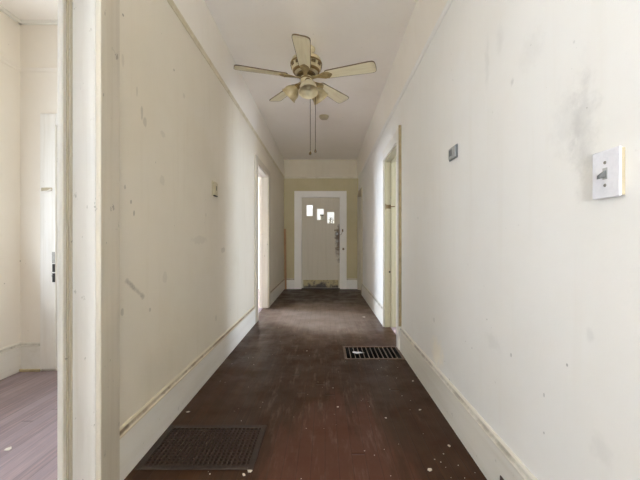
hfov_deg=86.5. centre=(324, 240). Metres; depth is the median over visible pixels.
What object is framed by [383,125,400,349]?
trim
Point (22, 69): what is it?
trim
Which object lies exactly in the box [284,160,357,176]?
trim
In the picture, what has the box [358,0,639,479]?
wall
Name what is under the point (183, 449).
floor grate
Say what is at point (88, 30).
trim
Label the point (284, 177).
trim
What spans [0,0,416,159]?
ceiling
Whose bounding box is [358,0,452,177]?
trim
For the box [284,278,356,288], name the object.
baseboard
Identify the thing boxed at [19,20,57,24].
trim
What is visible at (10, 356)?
baseboard
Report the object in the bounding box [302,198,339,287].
door
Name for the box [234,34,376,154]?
ceiling fan
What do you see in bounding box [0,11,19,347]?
wall
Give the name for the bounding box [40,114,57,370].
door
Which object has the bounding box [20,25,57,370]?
wall
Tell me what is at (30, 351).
baseboard
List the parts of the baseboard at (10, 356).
cap moulding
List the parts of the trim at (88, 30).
casing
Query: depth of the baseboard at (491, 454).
1.82 m
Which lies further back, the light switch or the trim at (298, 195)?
the trim at (298, 195)
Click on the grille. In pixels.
(349, 349)
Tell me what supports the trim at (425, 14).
attached to the wall at (521, 286)
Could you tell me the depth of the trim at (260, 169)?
5.53 m
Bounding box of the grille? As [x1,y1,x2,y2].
[348,347,397,357]
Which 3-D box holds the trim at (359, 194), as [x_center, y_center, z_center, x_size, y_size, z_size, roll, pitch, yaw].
[0.817,0.001,7.285,0.163,2.180,0.850,0,0,0]
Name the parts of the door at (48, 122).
strike plate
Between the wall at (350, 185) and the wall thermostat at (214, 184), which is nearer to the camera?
the wall thermostat at (214, 184)
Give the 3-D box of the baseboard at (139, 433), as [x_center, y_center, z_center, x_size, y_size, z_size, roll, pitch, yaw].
[-0.924,0.970,1.765,0.021,0.242,11.930,0,0,0]
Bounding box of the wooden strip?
[284,229,286,288]
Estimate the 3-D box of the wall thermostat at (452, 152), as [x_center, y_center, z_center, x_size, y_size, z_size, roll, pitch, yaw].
[0.749,-0.516,1.995,0.015,0.076,0.120,0,0,0]
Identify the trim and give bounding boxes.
[0,5,21,24]
[0,55,19,71]
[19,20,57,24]
[20,67,57,71]
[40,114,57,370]
[58,0,119,479]
[167,0,283,177]
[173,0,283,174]
[254,154,269,322]
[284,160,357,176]
[284,177,357,177]
[294,191,346,288]
[356,0,447,174]
[357,187,361,294]
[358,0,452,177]
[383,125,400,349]
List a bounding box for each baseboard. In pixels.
[0,342,20,379]
[19,342,41,371]
[120,279,284,479]
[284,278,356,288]
[361,283,537,479]
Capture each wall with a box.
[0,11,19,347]
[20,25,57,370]
[120,0,283,426]
[258,177,357,288]
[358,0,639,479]
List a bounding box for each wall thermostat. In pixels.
[212,180,217,196]
[448,144,457,161]
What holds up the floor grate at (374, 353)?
in the floor
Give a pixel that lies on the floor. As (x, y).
(298, 378)
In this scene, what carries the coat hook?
attached to the wall at (38, 43)
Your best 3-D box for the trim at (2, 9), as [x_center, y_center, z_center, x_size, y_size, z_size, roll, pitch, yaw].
[-2.552,-1.833,-0.670,0.022,0.030,7.060,0,0,0]
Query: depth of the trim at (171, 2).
2.77 m
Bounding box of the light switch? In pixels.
[593,146,624,199]
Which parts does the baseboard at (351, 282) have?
cap moulding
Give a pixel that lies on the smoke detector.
(323, 116)
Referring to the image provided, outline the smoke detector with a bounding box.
[319,114,328,119]
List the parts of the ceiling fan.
blade, blade, lamp shade, blade, lamp shade, pull chain, pull chain, lamp shade, blade, blade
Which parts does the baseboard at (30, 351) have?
shoe moulding, cap moulding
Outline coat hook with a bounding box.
[39,188,51,191]
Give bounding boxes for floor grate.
[135,425,266,469]
[343,346,404,359]
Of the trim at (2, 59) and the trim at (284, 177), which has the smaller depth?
the trim at (2, 59)
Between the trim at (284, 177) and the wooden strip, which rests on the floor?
the wooden strip
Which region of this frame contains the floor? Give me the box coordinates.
[0,289,486,479]
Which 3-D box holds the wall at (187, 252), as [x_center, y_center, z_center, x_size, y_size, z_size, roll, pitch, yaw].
[-1.005,-0.379,1.765,0.140,2.939,11.930,0,0,0]
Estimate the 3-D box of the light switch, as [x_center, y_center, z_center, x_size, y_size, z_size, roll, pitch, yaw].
[0.739,-0.177,0.898,0.036,0.127,0.089,0,0,0]
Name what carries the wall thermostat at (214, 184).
attached to the wall at (187, 252)

